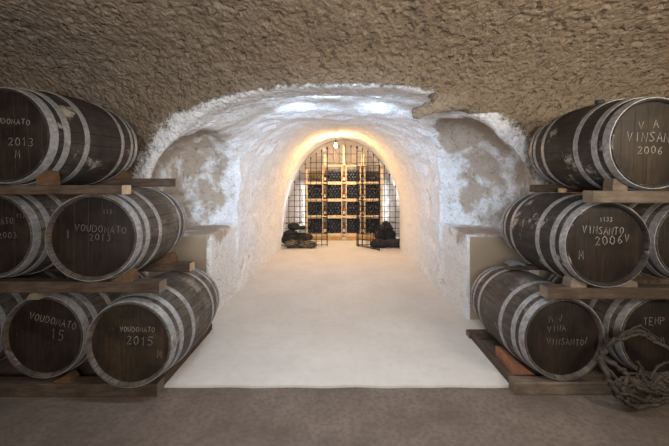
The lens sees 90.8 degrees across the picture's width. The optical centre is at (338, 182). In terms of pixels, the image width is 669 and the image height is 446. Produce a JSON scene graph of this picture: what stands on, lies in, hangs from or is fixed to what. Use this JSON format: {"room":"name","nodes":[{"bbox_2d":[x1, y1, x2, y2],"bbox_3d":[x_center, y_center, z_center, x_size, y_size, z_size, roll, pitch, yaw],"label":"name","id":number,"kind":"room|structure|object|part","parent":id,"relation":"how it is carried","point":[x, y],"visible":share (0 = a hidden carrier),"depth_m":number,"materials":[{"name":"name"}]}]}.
{"room":"wine cellar","nodes":[
{"label":"wine cellar","id":0,"kind":"room"},
{"bbox_2d":[0,0,668,137],"bbox_3d":[-0.002,-0.946,0.626,8.761,0.952,5.820,0,0,0],"label":"ceiling","id":1,"kind":"structure","parent":0,"point":[520,66],"depth_m":2.92,"materials":[{"name":"brown stone"}]},
{"bbox_2d":[0,237,668,445],"bbox_3d":[0.000,1.621,3.475,8.800,0.138,12.150,0,0,0],"label":"floor","id":2,"kind":"structure","parent":0,"point":[225,416],"depth_m":2.52,"materials":[{"name":"concrete"}]},
{"bbox_2d":[0,377,163,396],"bbox_3d":[-2.368,1.522,2.470,2.065,0.096,0.100,0,0,0],"label":"timber beam","id":3,"kind":"structure","parent":2,"relation":"on","point":[9,386],"depth_m":2.42,"materials":[{"name":"brown wood"}]},
{"bbox_2d":[53,370,78,382],"bbox_3d":[-2.041,1.449,2.470,0.135,0.050,0.080,0,0,0],"label":"chock","id":4,"kind":"object","parent":3,"relation":"on","point":[73,375],"visible":1,"depth_m":2.44,"materials":[{"name":"brown wood"}]},
{"bbox_2d":[86,268,219,387],"bbox_3d":[-1.490,1.145,2.805,0.704,0.704,0.950,0,0,0],"label":"wine barrel","id":5,"kind":"object","parent":3,"relation":"on","point":[136,338],"visible":0.86,"depth_m":2.36,"materials":[{"name":"dark wood"},{"name":"metal hoops"}]},
{"bbox_2d":[42,261,194,271],"bbox_3d":[-2.368,0.757,3.000,2.065,0.075,0.100,0,0,0],"label":"timber beam","id":6,"kind":"structure","parent":5,"relation":"on","point":[179,266],"depth_m":2.95,"materials":[{"name":"brown wood"}]},
{"bbox_2d":[0,194,81,277],"bbox_3d":[-2.506,0.383,2.845,0.704,0.704,0.950,0,0,0],"label":"wine barrel","id":7,"kind":"object","parent":6,"relation":"on","point":[24,219],"visible":0.38,"depth_m":2.40,"materials":[{"name":"dark wood"},{"name":"metal hoops"}]},
{"bbox_2d":[0,178,175,186],"bbox_3d":[-2.417,-0.004,3.050,1.765,0.077,0.100,0,0,0],"label":"timber beam","id":8,"kind":"structure","parent":7,"relation":"on","point":[134,182],"depth_m":3.00,"materials":[{"name":"brown wood"}]},
{"bbox_2d":[0,87,136,184],"bbox_3d":[-2.213,-0.348,2.639,0.724,0.764,0.975,0,0,0],"label":"wine barrel","id":9,"kind":"object","parent":8,"relation":"on","point":[87,143],"visible":0.93,"depth_m":2.28,"materials":[{"name":"brown wood"}]},
{"bbox_2d":[113,171,131,177],"bbox_3d":[-2.029,-0.077,3.045,0.178,0.070,0.090,0,0,0],"label":"chock","id":10,"kind":"object","parent":8,"relation":"on","point":[123,174],"visible":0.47,"depth_m":3.00,"materials":[{"name":"brown wood"}]},
{"bbox_2d":[45,187,186,281],"bbox_3d":[-1.770,0.383,2.773,0.704,0.704,0.950,0,0,-5],"label":"wine barrel","id":11,"kind":"object","parent":6,"relation":"on","point":[89,237],"visible":0.91,"depth_m":2.34,"materials":[{"name":"dark wood"},{"name":"metal hoops"}]},
{"bbox_2d":[0,185,130,194],"bbox_3d":[-2.377,0.046,2.260,1.845,0.064,0.100,0,0,0],"label":"timber beam","id":12,"kind":"structure","parent":11,"relation":"on","point":[4,189],"depth_m":2.21,"materials":[{"name":"brown wood"}]},
{"bbox_2d":[36,170,59,184],"bbox_3d":[-1.987,-0.036,2.257,0.092,0.100,0.085,0,0,0],"label":"chock","id":13,"kind":"object","parent":12,"relation":"on","point":[48,177],"visible":0.91,"depth_m":2.21,"materials":[{"name":"brown wood"}]},
{"bbox_2d":[152,251,177,263],"bbox_3d":[-1.581,0.675,2.995,0.190,0.090,0.090,0,0,0],"label":"chock","id":14,"kind":"object","parent":6,"relation":"on","point":[169,258],"visible":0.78,"depth_m":2.95,"materials":[{"name":"brown wood"}]},
{"bbox_2d":[159,323,211,384],"bbox_3d":[-1.373,1.528,3.015,0.055,0.085,0.970,0,0,0],"label":"timber beam","id":15,"kind":"structure","parent":2,"relation":"on","point":[168,374],"depth_m":2.81,"materials":[{"name":"brown wood"}]},
{"bbox_2d":[281,229,312,243],"bbox_3d":[-1.060,1.356,8.313,0.816,0.392,0.305,0,0,5],"label":"bundle","id":16,"kind":"object","parent":2,"relation":"on","point":[285,237],"visible":0.68,"depth_m":8.23,"materials":[{"name":"black"}]},
{"bbox_2d":[285,223,307,229],"bbox_3d":[-1.090,1.073,8.330,0.612,0.214,0.203,0,0,0],"label":"bundle","id":17,"kind":"object","parent":16,"relation":"on","point":[290,225],"visible":0.59,"depth_m":8.27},
{"bbox_2d":[281,239,319,247],"bbox_3d":[-0.928,1.444,7.867,0.935,0.217,0.334,0,0,0],"label":"bundle","id":18,"kind":"object","parent":2,"relation":"on","point":[291,243],"visible":0.99,"depth_m":7.80,"materials":[{"name":"wicker"}]},
{"bbox_2d":[285,147,327,245],"bbox_3d":[-0.794,0.328,8.080,1.071,2.440,0.054,0,0,0],"label":"metal gate","id":19,"kind":"object","parent":2,"relation":"in","point":[310,162],"visible":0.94,"depth_m":8.07,"materials":[{"name":"black metal"}]},
{"bbox_2d":[306,145,382,239],"bbox_3d":[0.140,0.261,9.093,2.111,2.582,0.378,0,0,0],"label":"wine rack","id":20,"kind":"object","parent":2,"relation":"on","point":[340,218],"visible":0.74,"depth_m":8.93,"materials":[{"name":"brown wood"}]},
{"bbox_3d":[-0.881,0.596,9.100,0.070,1.912,0.340,0,0,0],"label":"post","id":21,"kind":"part","parent":20,"relation":"part of","materials":[{"name":"brown wood"}]},
{"bbox_2d":[308,198,320,201],"bbox_3d":[-0.649,0.463,9.100,0.394,0.080,0.340,0,0,0],"label":"shelf","id":22,"kind":"object","parent":20,"relation":"attached to","point":[314,199],"depth_m":8.93,"materials":[{"name":"brown wood"}]},
{"bbox_2d":[328,182,340,184],"bbox_3d":[-0.122,0.002,9.100,0.372,0.080,0.340,0,0,0],"label":"shelf","id":23,"kind":"object","parent":20,"relation":"attached to","point":[329,183],"depth_m":8.93,"materials":[{"name":"brown wood"}]},
{"bbox_2d":[328,198,340,201],"bbox_3d":[-0.122,0.463,9.100,0.372,0.080,0.340,0,0,0],"label":"shelf","id":24,"kind":"object","parent":20,"relation":"attached to","point":[329,199],"depth_m":8.93,"materials":[{"name":"brown wood"}]},
{"bbox_2d":[328,214,340,217],"bbox_3d":[-0.122,0.916,9.100,0.372,0.080,0.340,0,0,0],"label":"shelf","id":25,"kind":"object","parent":20,"relation":"attached to","point":[329,216],"depth_m":8.93,"materials":[{"name":"brown wood"}]},
{"bbox_2d":[328,231,340,235],"bbox_3d":[-0.122,1.402,9.100,0.372,0.080,0.340,0,0,0],"label":"shelf","id":26,"kind":"object","parent":20,"relation":"attached to","point":[329,234],"depth_m":8.93,"materials":[{"name":"brown wood"}]},
{"bbox_3d":[0.140,0.611,9.276,2.101,1.882,0.012,0,0,0],"label":"panel","id":27,"kind":"part","parent":20,"relation":"part of","materials":[{"name":"brown wood"}]},
{"bbox_2d":[347,182,359,184],"bbox_3d":[0.388,0.002,9.100,0.360,0.080,0.340,0,0,0],"label":"shelf","id":28,"kind":"object","parent":20,"relation":"attached to","point":[348,183],"depth_m":8.93,"materials":[{"name":"brown wood"}]},
{"bbox_2d":[347,198,359,201],"bbox_3d":[0.388,0.463,9.100,0.360,0.080,0.340,0,0,0],"label":"shelf","id":29,"kind":"object","parent":20,"relation":"attached to","point":[348,199],"depth_m":8.93,"materials":[{"name":"brown wood"}]},
{"bbox_2d":[347,214,359,217],"bbox_3d":[0.388,0.916,9.100,0.360,0.080,0.340,0,0,0],"label":"shelf","id":30,"kind":"object","parent":20,"relation":"attached to","point":[348,216],"depth_m":8.93,"materials":[{"name":"brown wood"}]},
{"bbox_2d":[347,231,359,235],"bbox_3d":[0.388,1.402,9.100,0.360,0.080,0.340,0,0,0],"label":"shelf","id":31,"kind":"object","parent":20,"relation":"attached to","point":[348,234],"depth_m":8.93,"materials":[{"name":"brown wood"}]},
{"bbox_2d":[365,198,380,201],"bbox_3d":[0.918,0.463,9.100,0.413,0.080,0.340,0,0,0],"label":"shelf","id":32,"kind":"object","parent":20,"relation":"attached to","point":[368,199],"depth_m":8.93,"materials":[{"name":"brown wood"}]},
{"bbox_2d":[365,214,380,216],"bbox_3d":[0.918,0.916,9.100,0.413,0.080,0.340,0,0,0],"label":"shelf","id":33,"kind":"object","parent":20,"relation":"attached to","point":[368,215],"depth_m":8.93,"materials":[{"name":"brown wood"}]},
{"bbox_3d":[1.160,0.571,9.100,0.070,1.962,0.340,0,0,0],"label":"post","id":34,"kind":"part","parent":20,"relation":"part of","materials":[{"name":"brown wood"}]},
{"bbox_2d":[356,146,399,245],"bbox_3d":[0.979,0.315,8.080,1.141,2.465,0.054,0,0,0],"label":"metal gate","id":35,"kind":"object","parent":2,"relation":"in","point":[362,162],"visible":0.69,"depth_m":8.07,"materials":[{"name":"metal"}]},
{"bbox_2d":[358,165,379,250],"bbox_3d":[0.698,0.565,7.785,0.022,1.966,0.712,0,0,-42],"label":"gate leaf","id":36,"kind":"object","parent":35,"relation":"attached to","point":[370,172],"visible":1,"depth_m":7.73,"materials":[{"name":"black metal"}]},
{"bbox_2d":[369,238,399,247],"bbox_3d":[1.125,1.440,7.896,0.849,0.223,0.306,0,0,0],"label":"roll","id":37,"kind":"object","parent":2,"relation":"on","point":[393,243],"visible":0.8,"depth_m":7.82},
{"bbox_2d":[374,221,396,239],"bbox_3d":[1.182,1.249,8.251,0.607,0.606,0.328,0,0,0],"label":"bundle","id":38,"kind":"object","parent":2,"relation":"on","point":[387,225],"visible":0.66,"depth_m":8.17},
{"bbox_2d":[466,329,495,339],"bbox_3d":[2.300,1.532,3.335,2.000,0.075,0.090,0,0,0],"label":"timber beam","id":39,"kind":"structure","parent":2,"relation":"on","point":[483,334],"depth_m":3.29,"materials":[{"name":"brown wood"}]},
{"bbox_2d":[471,333,513,382],"bbox_3d":[1.340,1.532,2.910,0.050,0.075,0.750,0,0,0],"label":"timber beam","id":40,"kind":"structure","parent":2,"relation":"on","point":[504,371],"depth_m":2.85,"materials":[{"name":"brown wood"}]},
{"bbox_2d":[495,345,536,375],"bbox_3d":[1.488,1.498,2.760,0.225,0.145,0.280,0,0,0],"label":"block","id":41,"kind":"object","parent":2,"relation":"on","point":[515,366],"visible":0.7,"depth_m":2.68,"materials":[{"name":"brown wood"}]},
{"bbox_2d":[509,376,668,394],"bbox_3d":[2.125,1.523,2.485,1.650,0.094,0.090,0,0,0],"label":"timber beam","id":42,"kind":"structure","parent":2,"relation":"on","point":[519,385],"depth_m":2.44,"materials":[{"name":"brown wood"}]},
{"bbox_2d":[471,266,604,379],"bbox_3d":[1.664,1.160,2.919,0.704,0.704,0.950,0,0,-1],"label":"wine barrel","id":43,"kind":"object","parent":42,"relation":"on","point":[559,339],"visible":0.87,"depth_m":2.48,"materials":[{"name":"dark timber"},{"name":"galvanised steel"}]},
{"bbox_2d":[504,264,542,269],"bbox_3d":[2.485,0.785,3.090,1.830,0.040,0.100,0,0,0],"label":"timber beam","id":44,"kind":"structure","parent":43,"relation":"on","point":[528,266],"depth_m":3.04,"materials":[{"name":"brown wood"}]},
{"bbox_2d":[502,259,525,265],"bbox_3d":[1.640,0.740,3.090,0.160,0.049,0.130,0,0,0],"label":"rag","id":45,"kind":"object","parent":44,"relation":"on","point":[511,262],"visible":1,"depth_m":3.04,"materials":[{"name":"grey fabric"}]},
{"bbox_2d":[620,203,668,279],"bbox_3d":[2.678,0.443,2.950,0.704,0.704,0.950,0,0,0],"label":"wine barrel","id":46,"kind":"object","parent":44,"relation":"on","point":[655,216],"visible":0.22,"depth_m":2.51,"materials":[{"name":"brown wood"}]},
{"bbox_2d":[540,284,668,298],"bbox_3d":[2.460,0.805,2.450,1.880,0.086,0.100,0,0,0],"label":"timber beam","id":47,"kind":"structure","parent":43,"relation":"on","point":[548,291],"depth_m":2.40,"materials":[{"name":"brown wood"}]},
{"bbox_2d":[563,275,586,287],"bbox_3d":[1.746,0.727,2.447,0.118,0.070,0.085,0,0,0],"label":"chock","id":48,"kind":"object","parent":47,"relation":"on","point":[569,281],"visible":1,"depth_m":2.40,"materials":[{"name":"beige wood"}]},
{"bbox_2d":[501,188,650,286],"bbox_3d":[1.921,0.416,2.826,0.705,0.760,0.978,0,1,0],"label":"wine barrel","id":49,"kind":"object","parent":47,"relation":"on","point":[561,234],"visible":0.94,"depth_m":2.38,"materials":[{"name":"brown wood"}]},
{"bbox_2d":[529,185,668,191],"bbox_3d":[2.550,0.050,3.075,1.500,0.070,0.090,0,0,0],"label":"timber beam","id":50,"kind":"structure","parent":49,"relation":"on","point":[532,188],"depth_m":3.03,"materials":[{"name":"brown wood"}]},
{"bbox_2d":[529,97,668,190],"bbox_3d":[2.116,-0.302,2.674,0.704,0.744,0.974,0,0,0],"label":"wine barrel","id":51,"kind":"object","parent":50,"relation":"on","point":[625,140],"visible":0.95,"depth_m":2.28,"materials":[{"name":"brown wood"}]},
{"bbox_2d":[583,190,668,202],"bbox_3d":[2.518,0.096,2.300,1.565,0.085,0.100,0,0,0],"label":"timber beam","id":52,"kind":"structure","parent":49,"relation":"on","point":[589,196],"depth_m":2.25,"materials":[{"name":"brown wood"}]},
{"bbox_2d":[603,178,627,190],"bbox_3d":[1.925,0.011,2.303,0.102,0.085,0.085,0,0,0],"label":"chock","id":53,"kind":"object","parent":52,"relation":"on","point":[610,184],"visible":1,"depth_m":2.26,"materials":[{"name":"brown wood"}]},
{"bbox_2d":[616,280,637,286],"bbox_3d":[2.099,0.735,2.450,0.172,0.055,0.080,0,0,0],"label":"chock","id":54,"kind":"object","parent":47,"relation":"on","point":[631,283],"visible":0.25,"depth_m":2.41,"materials":[{"name":"brown wood"}]},
{"bbox_2d":[548,274,668,377],"bbox_3d":[2.420,1.160,2.950,0.704,0.704,0.950,0,0,0],"label":"wine barrel","id":55,"kind":"object","parent":42,"relation":"on","point":[616,316],"visible":0.34,"depth_m":2.50,"materials":[{"name":"brown wood"}]},
{"bbox_2d":[596,324,668,410],"bbox_3d":[2.139,1.262,2.273,0.719,0.539,0.190,0,0,0],"label":"vine","id":56,"kind":"object","parent":2,"relation":"on","point":[656,390],"visible":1,"depth_m":2.24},
{"bbox_3d":[-2.405,1.522,3.130,1.990,0.097,0.100,0,0,0],"label":"timber beam","id":57,"kind":"structure","parent":2,"relation":"on","visible":0},
{"bbox_2d":[0,272,69,359],"bbox_3d":[-2.930,1.145,2.925,0.704,0.704,0.950,0,0,0],"label":"wine barrel","id":58,"kind":"object","parent":57,"relation":"on","point":[8,301],"visible":0.12,"depth_m":2.69,"materials":[{"name":"dark wood"},{"name":"metal hoops"}]},
{"bbox_2d":[2,272,148,377],"bbox_3d":[-2.200,1.145,2.919,0.704,0.704,0.950,0,0,0],"label":"wine barrel","id":59,"kind":"object","parent":57,"relation":"on","point":[45,337],"visible":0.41,"depth_m":2.47,"materials":[{"name":"dark wood"},{"name":"metal hoops"}]},
{"bbox_2d":[26,293,52,299],"bbox_3d":[-2.203,0.811,2.435,0.095,0.056,0.130,0,0,0],"label":"spacer","id":60,"kind":"object","parent":59,"relation":"on","point":[32,296],"visible":0.57,"depth_m":2.37,"materials":[{"name":"beige wood"}]},
{"bbox_2d":[0,278,166,292],"bbox_3d":[-2.337,0.742,2.390,2.125,0.081,0.100,0,0,0],"label":"timber beam","id":61,"kind":"structure","parent":60,"relation":"on","point":[7,285],"depth_m":2.34,"materials":[{"name":"brown wood"}]},
{"bbox_2d":[111,268,138,281],"bbox_3d":[-1.548,0.663,2.388,0.144,0.075,0.085,0,0,0],"label":"chock","id":62,"kind":"object","parent":61,"relation":"on","point":[131,275],"visible":1,"depth_m":2.35,"materials":[{"name":"brown wood"}]},
{"bbox_2d":[283,139,399,236],"bbox_3d":[0.102,0.192,9.433,3.378,2.861,0.170,0,0,0],"label":"wall","id":63,"kind":"structure","parent":0,"point":[335,155],"depth_m":9.50,"materials":[{"name":"beige paint"}]},
{"bbox_2d":[145,84,542,319],"bbox_3d":[-0.009,0.191,6.300,8.532,2.863,6.095,0,0,0],"label":"wall","id":64,"kind":"structure","parent":0,"point":[454,176],"depth_m":4.60,"materials":[{"name":"white paint"}]},
{"bbox_2d":[127,137,668,283],"bbox_3d":[-0.009,0.562,3.573,8.208,2.121,0.197,0,0,0],"label":"wall","id":65,"kind":"structure","parent":0,"point":[149,150],"depth_m":3.55,"materials":[{"name":"white paint"}]}
]}

